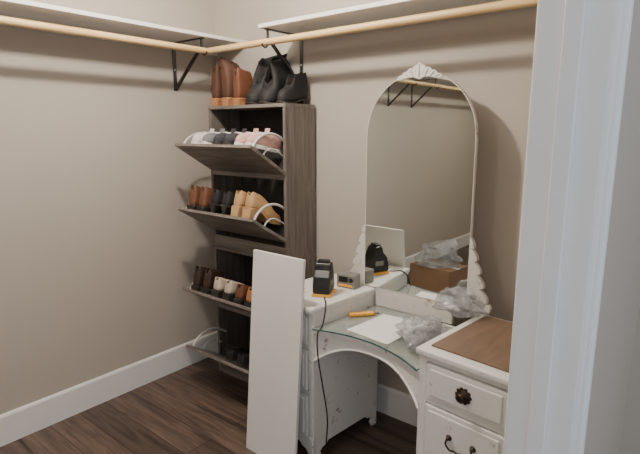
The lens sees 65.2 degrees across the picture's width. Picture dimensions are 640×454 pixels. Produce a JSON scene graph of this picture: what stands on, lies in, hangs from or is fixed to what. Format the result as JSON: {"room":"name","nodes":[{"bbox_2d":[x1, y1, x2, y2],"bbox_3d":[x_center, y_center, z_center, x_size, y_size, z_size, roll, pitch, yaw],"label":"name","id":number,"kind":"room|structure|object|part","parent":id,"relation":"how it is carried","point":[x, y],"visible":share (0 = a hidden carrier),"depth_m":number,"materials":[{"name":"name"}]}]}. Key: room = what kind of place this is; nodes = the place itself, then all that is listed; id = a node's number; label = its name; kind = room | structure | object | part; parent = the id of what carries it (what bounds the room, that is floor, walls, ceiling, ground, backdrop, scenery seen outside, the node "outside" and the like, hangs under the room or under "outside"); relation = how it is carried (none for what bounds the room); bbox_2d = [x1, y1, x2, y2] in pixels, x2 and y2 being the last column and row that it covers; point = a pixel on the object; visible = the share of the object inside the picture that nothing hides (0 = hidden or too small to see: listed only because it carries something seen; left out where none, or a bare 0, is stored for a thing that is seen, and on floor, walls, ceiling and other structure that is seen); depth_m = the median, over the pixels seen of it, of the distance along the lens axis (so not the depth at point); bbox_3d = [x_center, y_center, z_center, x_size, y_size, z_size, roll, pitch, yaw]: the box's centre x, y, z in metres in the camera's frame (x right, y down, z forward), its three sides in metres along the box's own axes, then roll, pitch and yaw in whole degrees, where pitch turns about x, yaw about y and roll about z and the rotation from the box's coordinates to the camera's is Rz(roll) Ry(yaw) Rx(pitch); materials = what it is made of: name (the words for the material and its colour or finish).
{"room":"walk-in closet","nodes":[
{"label":"walk-in closet","id":0,"kind":"room"},
{"bbox_2d":[0,0,216,414],"bbox_3d":[-2.244,-0.024,1.446,0.120,2.500,5.140,9,14,38],"label":"wall","id":1,"kind":"structure","parent":0,"point":[98,253],"depth_m":2.65,"materials":[{"name":"beige paint"}]},
{"bbox_2d":[0,331,217,446],"bbox_3d":[-2.191,1.135,1.626,0.015,0.155,4.900,9,14,38],"label":"baseboard","id":2,"kind":"structure","parent":1,"relation":"attached to","point":[15,424],"depth_m":2.77,"materials":[{"name":"paint"}]},
{"bbox_2d":[0,15,217,55],"bbox_3d":[-2.190,-0.733,1.265,0.018,0.040,4.900,9,14,38],"label":"shelf cleat","id":3,"kind":"object","parent":1,"relation":"attached to","point":[213,54],"visible":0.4,"depth_m":2.56,"materials":[{"name":"beige wood"}]},
{"bbox_2d":[0,15,207,53],"bbox_3d":[-2.072,-0.629,0.994,0.033,0.032,4.600,9,14,38],"label":"closet rod","id":4,"kind":"object","parent":3,"relation":"attached to","point":[4,20],"visible":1,"depth_m":2.26,"materials":[{"name":"brown wood"}]},
{"bbox_2d":[0,0,246,47],"bbox_3d":[-2.080,-0.745,1.173,0.300,0.019,4.900,9,14,38],"label":"closet shelf","id":5,"kind":"object","parent":3,"relation":"on","point":[25,9],"visible":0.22,"depth_m":2.37,"materials":[{"name":"paint"}]},
{"bbox_2d":[172,37,206,90],"bbox_3d":[-0.733,-0.917,2.830,0.304,0.270,0.024,9,14,38],"label":"shelf bracket","id":6,"kind":"object","parent":1,"relation":"attached to","point":[176,85],"depth_m":2.89,"materials":[{"name":"black metal"}]},
{"bbox_2d":[0,357,416,453],"bbox_3d":[-0.301,1.550,0.147,5.120,0.100,5.140,9,14,38],"label":"floor","id":7,"kind":"structure","parent":0,"point":[198,407],"depth_m":2.56,"materials":[{"name":"brown wood"}]},
{"bbox_2d":[174,103,314,383],"bbox_3d":[-0.412,0.147,2.841,0.605,1.637,0.477,9,14,38],"label":"cabinet","id":8,"kind":"object","parent":7,"relation":"on","point":[286,180],"visible":0.59,"depth_m":2.77,"materials":[{"name":"laminate"}]},
{"bbox_3d":[-0.673,-0.497,2.834,0.013,0.078,0.261,9,14,38],"label":"arm","id":9,"kind":"part","parent":8,"relation":"part of","materials":[{"name":"plastic"}]},
{"bbox_2d":[187,185,200,209],"bbox_3d":[-0.644,-0.158,2.862,0.088,0.183,0.250,9,14,38],"label":"boot","id":10,"kind":"object","parent":8,"relation":"on","point":[194,196],"visible":0.23,"depth_m":2.77,"materials":[{"name":"brown leather"}]},
{"bbox_2d":[191,265,210,290],"bbox_3d":[-0.645,0.303,2.950,0.088,0.192,0.248,9,14,38],"label":"boot","id":11,"kind":"object","parent":8,"relation":"on","point":[199,273],"visible":0.29,"depth_m":2.86,"materials":[{"name":"leather"}]},
{"bbox_2d":[191,129,214,143],"bbox_3d":[-0.620,-0.480,2.785,0.082,0.133,0.252,6,13,30],"label":"sneaker","id":12,"kind":"object","parent":8,"relation":"on","point":[197,138],"visible":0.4,"depth_m":2.69,"materials":[{"name":"white fabric"}]},
{"bbox_2d":[197,186,221,213],"bbox_3d":[-0.574,-0.147,2.806,0.088,0.183,0.250,9,14,38],"label":"boot","id":13,"kind":"object","parent":8,"relation":"on","point":[206,192],"visible":0.37,"depth_m":2.72,"materials":[{"name":"brown leather"}]},
{"bbox_3d":[-0.673,0.655,3.056,0.013,0.078,0.261,9,14,38],"label":"arm","id":14,"kind":"part","parent":8,"relation":"part of","materials":[{"name":"plastic"}]},
{"bbox_3d":[-0.663,0.713,3.081,0.008,0.047,0.153,9,14,38],"label":"arm","id":15,"kind":"part","parent":8,"relation":"part of","materials":[{"name":"plastic"}]},
{"bbox_2d":[201,268,223,293],"bbox_3d":[-0.574,0.314,2.894,0.088,0.192,0.248,9,14,38],"label":"boot","id":16,"kind":"object","parent":8,"relation":"on","point":[209,277],"visible":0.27,"depth_m":2.81,"materials":[{"name":"leather"}]},
{"bbox_2d":[201,129,224,143],"bbox_3d":[-0.551,-0.470,2.730,0.082,0.133,0.252,6,13,30],"label":"sneaker","id":17,"kind":"object","parent":8,"relation":"on","point":[208,138],"visible":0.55,"depth_m":2.64,"materials":[{"name":"grey fabric"}]},
{"bbox_2d":[210,63,223,105],"bbox_3d":[-0.538,-0.820,2.913,0.088,0.234,0.233,8,13,34],"label":"boot","id":18,"kind":"object","parent":8,"relation":"on","point":[216,85],"visible":0.3,"depth_m":2.82,"materials":[{"name":"brown leather"}]},
{"bbox_3d":[-0.483,0.442,2.808,0.599,0.159,0.251,9,14,38],"label":"flap door","id":19,"kind":"part","parent":8,"relation":"part of","materials":[{"name":"laminate"}]},
{"bbox_3d":[-0.483,0.790,2.875,0.599,0.159,0.251,9,14,38],"label":"flap door","id":20,"kind":"part","parent":8,"relation":"part of","materials":[{"name":"laminate"}]},
{"bbox_2d":[209,189,230,214],"bbox_3d":[-0.501,-0.121,2.754,0.088,0.187,0.239,9,14,38],"label":"shoe","id":21,"kind":"object","parent":8,"relation":"on","point":[216,198],"visible":0.35,"depth_m":2.66,"materials":[{"name":"leather"}]},
{"bbox_2d":[211,277,228,297],"bbox_3d":[-0.503,0.341,2.841,0.088,0.160,0.247,9,14,38],"label":"shoe","id":22,"kind":"object","parent":8,"relation":"on","point":[219,283],"visible":0.3,"depth_m":2.75,"materials":[{"name":"beige leather"}]},
{"bbox_2d":[212,129,235,143],"bbox_3d":[-0.482,-0.459,2.675,0.082,0.133,0.252,6,13,30],"label":"sneaker","id":23,"kind":"object","parent":8,"relation":"on","point":[219,138],"visible":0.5,"depth_m":2.58,"materials":[{"name":"grey fabric"}]},
{"bbox_2d":[220,191,234,214],"bbox_3d":[-0.431,-0.111,2.698,0.088,0.187,0.239,9,14,38],"label":"shoe","id":24,"kind":"object","parent":8,"relation":"on","point":[228,197],"visible":0.29,"depth_m":2.61,"materials":[{"name":"leather"}]},
{"bbox_3d":[-0.483,-0.362,2.654,0.599,0.159,0.251,9,14,38],"label":"flap door","id":25,"kind":"part","parent":8,"relation":"part of","materials":[{"name":"laminate"}]},
{"bbox_2d":[216,57,245,105],"bbox_3d":[-0.471,-0.826,2.858,0.130,0.267,0.233,9,14,40],"label":"boot","id":26,"kind":"object","parent":8,"relation":"on","point":[226,68],"visible":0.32,"depth_m":2.77,"materials":[{"name":"brown leather"}]},
{"bbox_3d":[-0.483,-0.013,2.721,0.599,0.159,0.251,9,14,38],"label":"flap door","id":27,"kind":"part","parent":8,"relation":"part of","materials":[{"name":"laminate"}]},
{"bbox_2d":[222,280,244,300],"bbox_3d":[-0.432,0.351,2.785,0.088,0.160,0.247,9,14,38],"label":"shoe","id":28,"kind":"object","parent":8,"relation":"on","point":[229,292],"visible":0.38,"depth_m":2.69,"materials":[{"name":"beige leather"}]},
{"bbox_3d":[-0.403,0.514,2.924,0.567,0.025,0.016,9,14,38],"label":"rail","id":29,"kind":"part","parent":8,"relation":"part of","materials":[{"name":"laminate"}]},
{"bbox_2d":[223,129,246,144],"bbox_3d":[-0.414,-0.449,2.621,0.082,0.133,0.252,7,13,31],"label":"sneaker","id":30,"kind":"object","parent":8,"relation":"on","point":[229,139],"visible":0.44,"depth_m":2.53,"materials":[{"name":"grey fabric"}]},
{"bbox_3d":[-0.403,0.914,3.001,0.567,0.070,0.016,9,14,38],"label":"kick rail","id":31,"kind":"part","parent":8,"relation":"part of","materials":[{"name":"laminate"}]},
{"bbox_2d":[221,343,248,365],"bbox_3d":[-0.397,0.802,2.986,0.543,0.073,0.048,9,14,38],"label":"shoes","id":32,"kind":"object","parent":8,"relation":"on","point":[224,346],"depth_m":3.14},
{"bbox_2d":[225,348,249,360],"bbox_3d":[-0.438,0.721,2.849,0.088,0.114,0.236,9,14,38],"label":"shoe","id":33,"kind":"object","parent":8,"relation":"on","point":[231,354],"visible":0.41,"depth_m":2.77,"materials":[{"name":"leather"}]},
{"bbox_2d":[233,284,250,304],"bbox_3d":[-0.362,0.365,2.729,0.088,0.155,0.248,9,14,38],"label":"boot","id":34,"kind":"object","parent":8,"relation":"on","point":[241,290],"visible":0.3,"depth_m":2.64,"materials":[{"name":"brown leather"}]},
{"bbox_2d":[232,67,252,104],"bbox_3d":[-0.391,-0.780,2.799,0.079,0.200,0.223,9,14,40],"label":"boot","id":35,"kind":"object","parent":8,"relation":"on","point":[242,79],"visible":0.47,"depth_m":2.73,"materials":[{"name":"brown leather"}]},
{"bbox_2d":[236,353,249,365],"bbox_3d":[-0.367,0.731,2.793,0.088,0.114,0.236,9,14,38],"label":"shoe","id":36,"kind":"object","parent":8,"relation":"on","point":[243,358],"visible":0.27,"depth_m":2.71,"materials":[{"name":"leather"}]},
{"bbox_2d":[231,190,263,222],"bbox_3d":[-0.362,-0.104,2.638,0.088,0.196,0.246,9,14,38],"label":"shoe","id":37,"kind":"object","parent":8,"relation":"on","point":[240,196],"visible":0.3,"depth_m":2.55,"materials":[{"name":"leather"}]},
{"bbox_2d":[244,287,251,307],"bbox_3d":[-0.296,0.375,2.676,0.088,0.155,0.248,9,14,38],"label":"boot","id":38,"kind":"object","parent":8,"relation":"on","point":[247,303],"visible":0.16,"depth_m":2.59,"materials":[{"name":"beige leather"}]},
{"bbox_3d":[-0.403,-0.290,2.769,0.567,0.025,0.016,9,14,38],"label":"rail","id":39,"kind":"part","parent":8,"relation":"part of","materials":[{"name":"laminate"}]},
{"bbox_3d":[-0.266,0.515,3.095,0.567,0.818,0.008,9,14,38],"label":"panel","id":40,"kind":"part","parent":8,"relation":"part of","materials":[{"name":"brown wood"}]},
{"bbox_3d":[-0.403,0.110,2.846,0.567,0.070,0.016,9,14,38],"label":"kick rail","id":41,"kind":"part","parent":8,"relation":"part of","materials":[{"name":"laminate"}]},
{"bbox_2d":[234,128,269,153],"bbox_3d":[-0.345,-0.438,2.565,0.082,0.132,0.253,8,13,35],"label":"sneaker","id":42,"kind":"object","parent":8,"relation":"on","point":[241,138],"visible":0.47,"depth_m":2.48,"materials":[{"name":"pink fabric"}]},
{"bbox_3d":[-0.334,0.090,2.928,0.567,0.018,0.228,9,14,38],"label":"panel","id":43,"kind":"part","parent":8,"relation":"part of","materials":[{"name":"laminate"}]},
{"bbox_2d":[242,191,280,224],"bbox_3d":[-0.296,-0.094,2.586,0.088,0.196,0.246,9,14,38],"label":"shoe","id":44,"kind":"object","parent":8,"relation":"on","point":[254,201],"visible":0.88,"depth_m":2.52,"materials":[{"name":"leather"}]},
{"bbox_3d":[-0.337,-0.665,2.779,0.605,0.018,0.237,9,14,38],"label":"panel","id":45,"kind":"part","parent":8,"relation":"part of","materials":[{"name":"laminate"}]},
{"bbox_3d":[-0.266,-0.289,2.941,0.567,0.818,0.008,9,14,38],"label":"panel","id":46,"kind":"part","parent":8,"relation":"part of","materials":[{"name":"brown wood"}]},
{"bbox_2d":[245,128,281,153],"bbox_3d":[-0.280,-0.428,2.514,0.082,0.132,0.253,8,14,36],"label":"sneaker","id":47,"kind":"object","parent":8,"relation":"on","point":[266,142],"visible":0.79,"depth_m":2.49,"materials":[{"name":"pink fabric"}]},
{"bbox_3d":[-0.337,0.138,2.934,0.605,0.018,0.237,9,14,38],"label":"panel","id":48,"kind":"part","parent":8,"relation":"part of","materials":[{"name":"laminate"}]},
{"bbox_2d":[245,53,286,104],"bbox_3d":[-0.294,-0.807,2.719,0.160,0.282,0.233,8,14,37],"label":"boot","id":49,"kind":"object","parent":8,"relation":"on","point":[252,97],"visible":0.5,"depth_m":2.68,"materials":[{"name":"leather"}]},
{"bbox_3d":[-0.248,-0.432,2.496,0.013,0.078,0.261,9,14,38],"label":"arm","id":50,"kind":"part","parent":8,"relation":"part of","materials":[{"name":"plastic"}]},
{"bbox_3d":[-0.248,-0.084,2.563,0.013,0.078,0.261,9,14,38],"label":"arm","id":51,"kind":"part","parent":8,"relation":"part of","materials":[{"name":"plastic"}]},
{"bbox_3d":[-0.237,-0.374,2.521,0.008,0.047,0.153,9,14,38],"label":"arm","id":52,"kind":"part","parent":8,"relation":"part of","materials":[{"name":"plastic"}]},
{"bbox_3d":[-0.237,-0.026,2.588,0.008,0.047,0.153,9,14,38],"label":"arm","id":53,"kind":"part","parent":8,"relation":"part of","materials":[{"name":"plastic"}]},
{"bbox_2d":[258,57,290,103],"bbox_3d":[-0.250,-0.793,2.686,0.163,0.268,0.233,9,14,40],"label":"boot","id":54,"kind":"object","parent":8,"relation":"on","point":[279,72],"visible":0.63,"depth_m":2.63,"materials":[{"name":"leather"}]},
{"bbox_2d":[276,72,308,103],"bbox_3d":[-0.145,-0.730,2.616,0.079,0.171,0.218,8,14,37],"label":"boot","id":55,"kind":"object","parent":8,"relation":"on","point":[295,90],"visible":0.94,"depth_m":2.60,"materials":[{"name":"leather"}]},
{"bbox_2d":[246,249,305,453],"bbox_3d":[-0.207,0.602,2.270,0.328,0.958,0.114,9,14,38],"label":"leaning board","id":56,"kind":"object","parent":7,"relation":"on","point":[278,281],"visible":1,"depth_m":2.25,"materials":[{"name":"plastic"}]},
{"bbox_2d":[298,274,512,453],"bbox_3d":[0.321,0.726,2.168,0.503,0.754,1.261,-11,15,-44],"label":"vanity table","id":57,"kind":"object","parent":7,"relation":"on","point":[460,402],"depth_m":1.96,"materials":[{"name":"white wood"}]},
{"bbox_3d":[-0.155,0.845,2.362,0.231,0.172,0.007,11,15,44],"label":"drawer panel","id":58,"kind":"part","parent":57,"relation":"part of","materials":[{"name":"paint"}]},
{"bbox_3d":[-0.155,0.625,2.319,0.231,0.160,0.007,11,15,44],"label":"drawer panel","id":59,"kind":"part","parent":57,"relation":"part of","materials":[{"name":"paint"}]},
{"bbox_3d":[-0.147,0.843,2.370,0.263,0.204,0.020,11,15,44],"label":"drawer","id":60,"kind":"part","parent":57,"relation":"part of","materials":[{"name":"paint"}]},
{"bbox_3d":[-0.142,0.729,2.353,0.275,0.018,0.018,11,15,44],"label":"rail","id":61,"kind":"part","parent":57,"relation":"part of","materials":[{"name":"paint"}]},
{"bbox_3d":[-0.147,0.623,2.327,0.263,0.192,0.020,11,15,44],"label":"drawer","id":62,"kind":"part","parent":57,"relation":"part of","materials":[{"name":"paint"}]},
{"bbox_3d":[-0.147,0.440,2.292,0.263,0.130,0.020,11,15,44],"label":"drawer","id":63,"kind":"part","parent":57,"relation":"part of","materials":[{"name":"paint"}]},
{"bbox_2d":[316,297,327,453],"bbox_3d":[0.000,0.726,2.152,0.087,0.758,0.390,4,11,18],"label":"power cord","id":64,"kind":"object","parent":57,"relation":"hanging from","point":[324,297],"visible":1,"depth_m":2.17,"materials":[{"name":"black plastic"}]},
{"bbox_2d":[311,259,334,297],"bbox_3d":[0.017,0.233,2.331,0.090,0.164,0.112,3,11,14],"label":"charger","id":65,"kind":"object","parent":57,"relation":"on","point":[323,278],"visible":1,"depth_m":2.30,"materials":[{"name":"black plastic"}]},
{"bbox_3d":[0.013,0.327,2.431,0.341,0.010,0.468,11,15,44],"label":"moulding","id":66,"kind":"part","parent":57,"relation":"part of","materials":[{"name":"paint"}]},
{"bbox_2d":[337,271,359,288],"bbox_3d":[0.138,0.260,2.448,0.100,0.068,0.070,6,13,30],"label":"radio","id":67,"kind":"object","parent":57,"relation":"on","point":[345,279],"visible":1,"depth_m":2.42,"materials":[{"name":"grey plastic"}]},
{"bbox_2d":[349,311,379,316],"bbox_3d":[0.205,0.402,2.312,0.145,0.016,0.026,-2,11,-11],"label":"utility knife","id":68,"kind":"object","parent":57,"relation":"on","point":[366,313],"visible":1,"depth_m":2.30,"materials":[{"name":"orange plastic"}]},
{"bbox_3d":[0.311,0.448,2.127,0.536,0.005,0.440,11,15,44],"label":"glass","id":69,"kind":"part","parent":57,"relation":"part of","materials":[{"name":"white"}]},
{"bbox_2d":[347,314,424,344],"bbox_3d":[0.289,0.435,2.175,0.216,0.003,0.291,10,15,42],"label":"paper sheet","id":70,"kind":"object","parent":57,"relation":"on","point":[386,329],"visible":1,"depth_m":2.16,"materials":[{"name":"white paper"}]},
{"bbox_2d":[350,62,491,323],"bbox_3d":[0.427,-0.147,2.224,0.733,1.126,0.037,9,14,38],"label":"vanity mirror","id":71,"kind":"object","parent":57,"relation":"on","point":[417,244],"depth_m":2.20,"materials":[{"name":"mirror"}]},
{"bbox_3d":[0.466,0.563,1.650,0.031,0.052,0.052,-11,15,-44],"label":"knob","id":72,"kind":"part","parent":57,"relation":"part of","materials":[{"name":"brown metal"}]},
{"bbox_3d":[0.646,0.447,1.809,0.374,0.010,0.468,11,15,44],"label":"moulding","id":73,"kind":"part","parent":57,"relation":"part of","materials":[{"name":"paint"}]},
{"bbox_3d":[0.478,0.744,1.698,0.007,0.160,0.264,-11,15,-44],"label":"drawer panel","id":74,"kind":"part","parent":57,"relation":"part of","materials":[{"name":"white wood"}]},
{"bbox_3d":[0.487,0.743,1.706,0.020,0.192,0.296,-11,15,-44],"label":"drawer","id":75,"kind":"part","parent":57,"relation":"part of","materials":[{"name":"paint"}]},
{"bbox_3d":[0.492,0.635,1.690,0.018,0.018,0.308,-11,15,-44],"label":"rail","id":76,"kind":"part","parent":57,"relation":"part of","materials":[{"name":"paint"}]},
{"bbox_3d":[0.478,0.561,1.662,0.007,0.098,0.264,-11,15,-44],"label":"drawer panel","id":77,"kind":"part","parent":57,"relation":"part of","materials":[{"name":"white wood"}]},
{"bbox_3d":[0.487,0.559,1.670,0.020,0.130,0.296,-11,15,-44],"label":"drawer","id":78,"kind":"part","parent":57,"relation":"part of","materials":[{"name":"paint"}]},
{"bbox_3d":[0.492,0.481,1.660,0.018,0.020,0.308,-11,15,-44],"label":"rail","id":79,"kind":"part","parent":57,"relation":"part of","materials":[{"name":"paint"}]},
{"bbox_3d":[0.656,0.415,1.802,0.330,0.006,0.405,11,15,44],"label":"bare wood panel","id":80,"kind":"part","parent":57,"relation":"part of","materials":[{"name":"brown wood"}]},
{"bbox_2d":[214,0,639,453],"bbox_3d":[1.325,-0.088,1.779,5.000,2.500,0.120,9,14,38],"label":"wall","id":81,"kind":"structure","parent":0,"point":[489,56],"depth_m":2.31,"materials":[{"name":"beige paint"}]},
{"bbox_2d":[261,28,302,73],"bbox_3d":[-0.195,-0.873,2.604,0.024,0.270,0.304,9,14,38],"label":"shelf bracket","id":82,"kind":"object","parent":81,"relation":"attached to","point":[274,47],"visible":0.66,"depth_m":2.61,"materials":[{"name":"metal"}]},
{"bbox_3d":[-0.186,-1.005,2.591,0.020,0.004,0.275,9,14,38],"label":"arm","id":83,"kind":"part","parent":82,"relation":"part of","materials":[{"name":"metal"}]},
{"bbox_3d":[-0.101,-0.895,2.719,0.024,0.270,0.004,9,14,38],"label":"wall plate","id":84,"kind":"part","parent":82,"relation":"part of","materials":[{"name":"metal"}]},
{"bbox_2d":[207,0,537,53],"bbox_3d":[0.144,-0.857,2.160,2.000,0.032,0.033,9,14,38],"label":"closet rod","id":85,"kind":"object","parent":82,"relation":"attached to","point":[503,5],"visible":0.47,"depth_m":2.04,"materials":[{"name":"brown wood"}]},
{"bbox_2d":[258,0,502,33],"bbox_3d":[0.396,-0.925,2.110,1.567,0.019,0.300,9,14,38],"label":"closet shelf","id":86,"kind":"object","parent":81,"relation":"attached to","point":[386,9],"visible":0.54,"depth_m":2.19,"materials":[{"name":"paint"}]},
{"bbox_2d":[376,383,417,426],"bbox_3d":[0.223,0.911,2.792,2.242,0.155,0.015,9,14,38],"label":"baseboard","id":87,"kind":"structure","parent":81,"relation":"attached to","point":[399,405],"depth_m":2.64,"materials":[{"name":"paint"}]},
{"bbox_2d":[584,0,639,453],"bbox_3d":[-0.393,0.260,-0.025,0.128,2.500,4.900,9,14,38],"label":"wall","id":88,"kind":"structure","parent":0,"point":[620,297],"depth_m":1.37,"materials":[{"name":"beige paint"}]},
{"bbox_2d":[526,0,585,453],"bbox_3d":[0.486,0.260,1.083,0.035,2.080,0.011,9,14,38],"label":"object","id":89,"kind":"object","parent":88,"relation":"attached to","point":[574,15],"visible":1,"depth_m":1.02,"materials":[{"name":"paint"}]},
{"bbox_2d":[503,0,633,453],"bbox_3d":[0.520,0.212,1.109,0.158,2.165,0.085,9,14,38],"label":"door frame","id":90,"kind":"structure","parent":88,"relation":"attached to","point":[599,23],"depth_m":1.03,"materials":[{"name":"paint"}]}
]}

